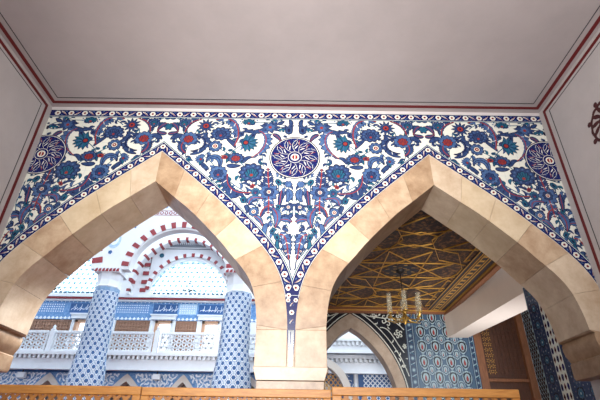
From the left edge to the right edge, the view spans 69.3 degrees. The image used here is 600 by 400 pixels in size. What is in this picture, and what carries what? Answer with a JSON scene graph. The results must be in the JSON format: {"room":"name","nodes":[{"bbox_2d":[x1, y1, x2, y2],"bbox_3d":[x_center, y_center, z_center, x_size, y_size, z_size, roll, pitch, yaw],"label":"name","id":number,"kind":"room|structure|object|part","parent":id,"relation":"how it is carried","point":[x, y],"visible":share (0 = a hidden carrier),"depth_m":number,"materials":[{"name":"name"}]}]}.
{"room":"mosque","nodes":[
{"label":"mosque","id":0,"kind":"room"},
{"bbox_2d":[0,34,51,239],"bbox_3d":[-3.924,-0.947,1.339,0.303,6.080,10.000,1,-30,0],"label":"wall","id":1,"kind":"structure","parent":0,"point":[25,111],"depth_m":5.73,"materials":[{"name":"paint"}]},
{"bbox_2d":[36,384,256,399],"bbox_3d":[-2.909,7.268,13.052,17.500,3.680,0.100,1,-30,0],"label":"wall","id":2,"kind":"structure","parent":0,"point":[183,386],"depth_m":13.60,"materials":[{"name":"blue tile"}]},
{"bbox_2d":[91,206,231,272],"bbox_3d":[-5.338,1.849,11.574,7.400,11.500,0.280,1,-30,0],"label":"wall","id":3,"kind":"structure","parent":0,"point":[123,253],"depth_m":11.92,"materials":[{"name":"paint"}]},
{"bbox_2d":[0,369,331,399],"bbox_3d":[-2.896,6.996,12.603,17.520,3.700,0.350,1,-30,0],"label":"wall","id":4,"kind":"structure","parent":0,"point":[34,377],"depth_m":13.30,"materials":[{"name":"tile"}]},
{"bbox_2d":[16,369,26,377],"bbox_3d":[-8.472,5.301,13.274,0.220,0.319,0.240,1,-30,0],"label":"wall lamp","id":5,"kind":"object","parent":4,"relation":"attached to","point":[22,374],"visible":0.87,"depth_m":13.16,"materials":[{"name":"white glass"}]},
{"bbox_2d":[152,371,160,379],"bbox_3d":[-4.362,5.357,13.264,0.220,0.319,0.240,1,-30,0],"label":"wall lamp","id":6,"kind":"object","parent":4,"relation":"attached to","point":[157,376],"visible":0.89,"depth_m":13.13,"materials":[{"name":"white glass"}]},
{"bbox_2d":[353,361,357,386],"bbox_3d":[1.678,6.700,12.522,0.120,4.250,0.170,1,-30,0],"label":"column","id":7,"kind":"structure","parent":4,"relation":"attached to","point":[355,375],"depth_m":13.17,"materials":[{"name":"white stone"}]},
{"bbox_2d":[324,374,391,399],"bbox_3d":[1.611,5.912,13.108,3.100,2.200,0.068,1,-30,0],"label":"wall","id":8,"kind":"structure","parent":4,"relation":"attached to","point":[363,380],"depth_m":13.29,"materials":[{"name":"tile"}]},
{"bbox_2d":[34,233,354,351],"bbox_3d":[-2.724,1.661,16.336,17.700,9.320,0.660,1,-30,0],"label":"wall","id":9,"kind":"structure","parent":0,"point":[136,302],"depth_m":15.18,"materials":[{"name":"paint"}]},
{"bbox_2d":[21,319,74,348],"bbox_3d":[-8.593,4.874,14.523,1.660,1.750,0.150,1,-30,0],"label":"door","id":10,"kind":"structure","parent":9,"relation":"in","point":[37,324],"depth_m":14.83,"materials":[{"name":"brown wood"}]},
{"bbox_2d":[51,258,97,292],"bbox_3d":[-8.835,2.353,16.069,3.900,2.304,0.110,1,-30,0],"label":"window","id":11,"kind":"structure","parent":9,"relation":"in","point":[85,265],"depth_m":15.68,"materials":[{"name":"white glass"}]},
{"bbox_2d":[68,313,87,348],"bbox_3d":[-7.522,4.801,14.559,0.760,1.940,0.350,1,-30,0],"label":"window","id":12,"kind":"structure","parent":9,"relation":"in","point":[80,318],"depth_m":14.87,"materials":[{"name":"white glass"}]},
{"bbox_2d":[109,320,152,349],"bbox_3d":[-5.738,4.913,14.516,1.330,1.750,0.150,1,-30,0],"label":"door","id":13,"kind":"structure","parent":9,"relation":"in","point":[118,325],"depth_m":14.79,"materials":[{"name":"brown wood"}]},
{"bbox_3d":[-2.802,3.484,15.195,17.600,0.220,0.200,1,-30,0],"label":"cornice","id":14,"kind":"part","parent":9,"relation":"part of","materials":[{"name":"white paint"}]},
{"bbox_2d":[150,314,177,351],"bbox_3d":[-4.692,4.840,14.552,0.920,1.940,0.350,1,-30,0],"label":"window","id":15,"kind":"structure","parent":9,"relation":"in","point":[160,319],"depth_m":14.87,"materials":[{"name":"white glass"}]},
{"bbox_3d":[-4.683,4.950,14.552,0.580,1.750,0.220,1,-30,0],"label":"frame","id":16,"kind":"part","parent":15,"relation":"part of","materials":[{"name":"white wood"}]},
{"bbox_3d":[-3.890,2.028,16.082,3.220,1.160,0.120,1,-30,0],"label":"moulding","id":17,"kind":"part","parent":9,"relation":"part of","materials":[{"name":"white paint"}]},
{"bbox_2d":[169,321,199,350],"bbox_3d":[-3.903,4.938,14.511,0.880,1.750,0.150,1,-30,0],"label":"door","id":18,"kind":"structure","parent":9,"relation":"in","point":[178,326],"depth_m":14.80,"materials":[{"name":"brown wood"}]},
{"bbox_2d":[151,262,226,294],"bbox_3d":[-3.972,2.854,15.803,2.760,1.311,0.110,1,-30,0],"label":"window","id":19,"kind":"structure","parent":9,"relation":"in","point":[192,263],"depth_m":15.71,"materials":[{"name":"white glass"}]},
{"bbox_2d":[197,314,222,350],"bbox_3d":[-3.077,4.862,14.548,0.930,1.940,0.350,1,-30,0],"label":"window","id":20,"kind":"structure","parent":9,"relation":"in","point":[210,319],"depth_m":14.87,"materials":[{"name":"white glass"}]},
{"bbox_3d":[-3.068,4.972,14.548,0.590,1.750,0.220,1,-30,0],"label":"frame","id":21,"kind":"part","parent":20,"relation":"part of","materials":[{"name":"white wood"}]},
{"bbox_2d":[10,350,386,374],"bbox_3d":[-2.829,5.202,13.675,17.600,0.520,1.100,1,-30,0],"label":"floor","id":22,"kind":"structure","parent":0,"point":[22,359],"depth_m":13.28,"materials":[{"name":"white stone"}]},
{"bbox_2d":[18,330,49,350],"bbox_3d":[-8.829,4.418,13.636,1.769,0.640,0.100,1,-30,0],"label":"balustrade","id":23,"kind":"object","parent":22,"relation":"on","point":[45,336],"visible":0.55,"depth_m":13.62,"materials":[{"name":"white stone"}]},
{"bbox_3d":[-8.832,4.664,13.492,1.740,0.070,0.100,1,-30,0],"label":"rail","id":24,"kind":"part","parent":23,"relation":"part of","materials":[{"name":"white stone"}]},
{"bbox_3d":[-8.825,4.176,13.776,1.740,0.080,0.100,1,-30,0],"label":"rail","id":25,"kind":"part","parent":23,"relation":"part of","materials":[{"name":"white stone"}]},
{"bbox_2d":[45,325,56,350],"bbox_3d":[-7.838,4.349,13.681,0.140,0.830,0.140,1,-30,0],"label":"post","id":26,"kind":"object","parent":22,"relation":"on","point":[52,334],"visible":0.93,"depth_m":13.61,"materials":[{"name":"white stone"}]},
{"bbox_2d":[51,330,82,350],"bbox_3d":[-7.039,4.442,13.631,1.389,0.640,0.100,1,-30,0],"label":"balustrade","id":27,"kind":"object","parent":22,"relation":"on","point":[58,332],"visible":0.57,"depth_m":13.62,"materials":[{"name":"white stone"}]},
{"bbox_3d":[-7.043,4.689,13.488,1.360,0.070,0.100,1,-30,0],"label":"rail","id":28,"kind":"part","parent":27,"relation":"part of","materials":[{"name":"white stone"}]},
{"bbox_3d":[-7.035,4.200,13.772,1.360,0.080,0.100,1,-30,0],"label":"rail","id":29,"kind":"part","parent":27,"relation":"part of","materials":[{"name":"white stone"}]},
{"bbox_2d":[108,331,153,351],"bbox_3d":[-5.379,4.465,13.627,1.509,0.640,0.100,1,-30,0],"label":"balustrade","id":30,"kind":"object","parent":22,"relation":"on","point":[127,333],"visible":0.74,"depth_m":13.61,"materials":[{"name":"white stone"}]},
{"bbox_3d":[-5.383,4.711,13.484,1.480,0.070,0.100,1,-30,0],"label":"rail","id":31,"kind":"part","parent":30,"relation":"part of","materials":[{"name":"white stone"}]},
{"bbox_3d":[-5.375,4.223,13.768,1.480,0.080,0.100,1,-30,0],"label":"rail","id":32,"kind":"part","parent":30,"relation":"part of","materials":[{"name":"white stone"}]},
{"bbox_2d":[152,326,160,351],"bbox_3d":[-4.518,4.395,13.673,0.140,0.830,0.140,1,-30,0],"label":"post","id":33,"kind":"object","parent":22,"relation":"on","point":[157,332],"visible":0.9,"depth_m":13.63,"materials":[{"name":"white stone"}]},
{"bbox_2d":[158,332,214,352],"bbox_3d":[-3.549,4.490,13.623,1.729,0.640,0.100,1,-30,0],"label":"balustrade","id":34,"kind":"object","parent":22,"relation":"on","point":[195,334],"visible":1,"depth_m":13.61,"materials":[{"name":"white stone"}]},
{"bbox_3d":[-3.553,4.736,13.479,1.700,0.070,0.100,1,-30,0],"label":"rail","id":35,"kind":"part","parent":34,"relation":"part of","materials":[{"name":"white stone"}]},
{"bbox_3d":[-3.546,4.248,13.763,1.700,0.080,0.100,1,-30,0],"label":"rail","id":36,"kind":"part","parent":34,"relation":"part of","materials":[{"name":"white stone"}]},
{"bbox_2d":[214,327,220,352],"bbox_3d":[-2.578,4.421,13.668,0.140,0.830,0.140,1,-30,0],"label":"post","id":37,"kind":"object","parent":22,"relation":"on","point":[218,333],"visible":0.77,"depth_m":13.61,"materials":[{"name":"white stone"}]},
{"bbox_2d":[249,333,255,353],"bbox_3d":[-1.399,4.519,13.617,2.149,0.640,0.100,1,-30,0],"label":"balustrade","id":38,"kind":"object","parent":22,"relation":"on","point":[251,334],"visible":0.05,"depth_m":13.60,"materials":[{"name":"white stone"}]},
{"bbox_3d":[-1.400,4.524,13.615,2.149,0.507,0.060,1,-30,0],"label":"pierced panel","id":39,"kind":"part","parent":38,"relation":"part of","materials":[{"name":"white stone"}]},
{"bbox_2d":[327,336,374,354],"bbox_3d":[1.680,4.556,13.531,3.600,0.530,0.640,1,-30,0],"label":"trim","id":40,"kind":"structure","parent":22,"relation":"attached to","point":[345,345],"depth_m":13.29,"materials":[{"name":"white stone"}]},
{"bbox_2d":[0,107,599,399],"bbox_3d":[-0.098,1.443,5.349,7.890,6.080,0.724,1,-30,0],"label":"wall","id":41,"kind":"structure","parent":0,"point":[294,201],"depth_m":5.86,"materials":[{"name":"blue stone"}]},
{"bbox_3d":[-0.082,0.318,5.608,7.510,3.786,0.007,1,-30,0],"label":"tile panel","id":42,"kind":"part","parent":41,"relation":"part of","materials":[{"name":"blue tile"}]},
{"bbox_2d":[0,0,599,112],"bbox_3d":[-0.050,-3.629,2.919,7.970,0.253,10.000,1,-30,0],"label":"ceiling","id":43,"kind":"structure","parent":0,"point":[483,56],"depth_m":5.60,"materials":[{"name":"paint"}]},
{"bbox_2d":[327,210,500,314],"bbox_3d":[1.986,1.449,8.885,3.750,0.320,5.400,1,-30,0],"label":"ceiling","id":44,"kind":"structure","parent":0,"point":[442,269],"depth_m":8.84,"materials":[{"name":"brown wood"}]},
{"bbox_2d":[387,269,423,324],"bbox_3d":[2.004,1.888,8.457,0.696,1.090,0.723,1,-30,0],"label":"chandelier","id":45,"kind":"object","parent":44,"relation":"hanging from","point":[404,318],"visible":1,"depth_m":8.26,"materials":[{"name":"gold metal"}]},
{"bbox_3d":[2.004,1.884,8.459,0.060,0.940,0.060,1,-30,0],"label":"stem","id":46,"kind":"part","parent":45,"relation":"part of","materials":[{"name":"black metal"}]},
{"bbox_2d":[326,313,541,399],"bbox_3d":[2.920,4.738,10.309,6.100,5.450,0.440,1,-30,0],"label":"wall","id":47,"kind":"structure","parent":0,"point":[412,355],"depth_m":10.71,"materials":[{"name":"tile"}]},
{"bbox_3d":[3.474,4.782,10.070,1.690,4.453,0.003,1,-30,0],"label":"tile tulip panel","id":48,"kind":"part","parent":47,"relation":"part of","materials":[{"name":"blue tile"}]},
{"bbox_2d":[444,268,526,337],"bbox_3d":[4.178,2.066,9.641,0.639,1.170,3.564,3,-30,-4],"label":"beam","id":49,"kind":"structure","parent":47,"relation":"attached to","point":[500,298],"depth_m":9.17,"materials":[{"name":"paint"}]},
{"bbox_2d":[473,313,541,399],"bbox_3d":[4.982,4.915,10.114,1.330,5.000,0.220,1,-30,0],"label":"door","id":50,"kind":"structure","parent":47,"relation":"in","point":[504,359],"depth_m":10.66,"materials":[{"name":"brown wood"}]},
{"bbox_3d":[5.180,3.553,10.909,0.585,1.560,0.015,1,-30,0],"label":"carved panel","id":51,"kind":"part","parent":50,"relation":"part of","materials":[{"name":"brown wood"}]},
{"bbox_2d":[521,288,595,399],"bbox_3d":[5.829,3.336,7.823,0.308,5.450,5.384,1,-30,0],"label":"wall","id":52,"kind":"structure","parent":0,"point":[554,374],"depth_m":9.92,"materials":[{"name":"tile"}]},
{"bbox_2d":[539,28,599,399],"bbox_3d":[3.742,-0.842,1.320,0.304,6.080,10.000,1,-30,0],"label":"wall","id":53,"kind":"structure","parent":0,"point":[570,118],"depth_m":5.53,"materials":[{"name":"paint"}]},
{"bbox_3d":[-2.642,4.450,4.339,23.000,0.200,22.000,1,-30,0],"label":"floor","id":54,"kind":"structure","parent":0,"visible":0},
{"bbox_2d":[0,384,142,399],"bbox_3d":[-2.422,2.695,3.625,1.795,2.122,0.057,1,-30,0],"label":"lattice screen","id":55,"kind":"object","parent":54,"relation":"on","point":[14,391],"visible":0.98,"depth_m":4.11,"materials":[{"name":"brown wood"}]},
{"bbox_3d":[-2.409,1.810,4.140,1.795,0.075,0.057,1,-30,0],"label":"rail","id":56,"kind":"part","parent":55,"relation":"part of","materials":[{"name":"brown wood"}]},
{"bbox_3d":[-1.563,2.739,3.604,0.075,2.047,0.045,1,-30,0],"label":"post","id":57,"kind":"part","parent":55,"relation":"part of","materials":[{"name":"brown wood"}]},
{"bbox_2d":[61,267,128,399],"bbox_3d":[-5.078,4.391,10.190,0.920,5.720,0.903,1,-30,0],"label":"tiled column","id":58,"kind":"structure","parent":54,"relation":"on","point":[88,366],"depth_m":10.58,"materials":[{"name":"tile"}]},
{"bbox_2d":[208,268,251,399],"bbox_3d":[-1.628,4.438,10.181,1.010,5.720,0.992,1,-30,0],"label":"tiled column","id":59,"kind":"structure","parent":54,"relation":"on","point":[232,365],"depth_m":10.48,"materials":[{"name":"tile"}]},
{"bbox_2d":[141,387,330,399],"bbox_3d":[-0.617,2.721,3.620,1.795,2.118,0.057,1,-30,0],"label":"lattice screen","id":60,"kind":"object","parent":54,"relation":"on","point":[148,393],"visible":1,"depth_m":4.11,"materials":[{"name":"brown wood"}]},
{"bbox_3d":[-1.478,2.742,3.603,0.075,2.043,0.045,1,-30,0],"label":"post","id":61,"kind":"part","parent":60,"relation":"part of","materials":[{"name":"brown wood"}]},
{"bbox_2d":[327,359,352,399],"bbox_3d":[0.601,6.384,11.792,1.700,4.033,0.400,1,-30,0],"label":"arch","id":62,"kind":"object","parent":54,"relation":"on","point":[332,366],"depth_m":12.42,"materials":[{"name":"grey stone"}]},
{"bbox_2d":[324,370,341,397],"bbox_3d":[0.962,5.344,12.497,0.519,0.898,0.030,1,-30,0],"label":"window grille","id":63,"kind":"object","parent":62,"relation":"attached to","point":[327,370],"visible":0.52,"depth_m":12.52,"materials":[{"name":"brown wood"}]},
{"bbox_2d":[332,387,519,399],"bbox_3d":[1.180,2.735,3.622,1.780,2.144,0.057,1,-30,0],"label":"lattice screen","id":64,"kind":"object","parent":54,"relation":"on","point":[337,392],"visible":1,"depth_m":4.11,"materials":[{"name":"brown wood"}]},
{"bbox_3d":[0.335,2.756,3.605,0.090,2.069,0.045,1,-30,0],"label":"post","id":65,"kind":"part","parent":64,"relation":"part of","materials":[{"name":"brown wood"}]}
]}

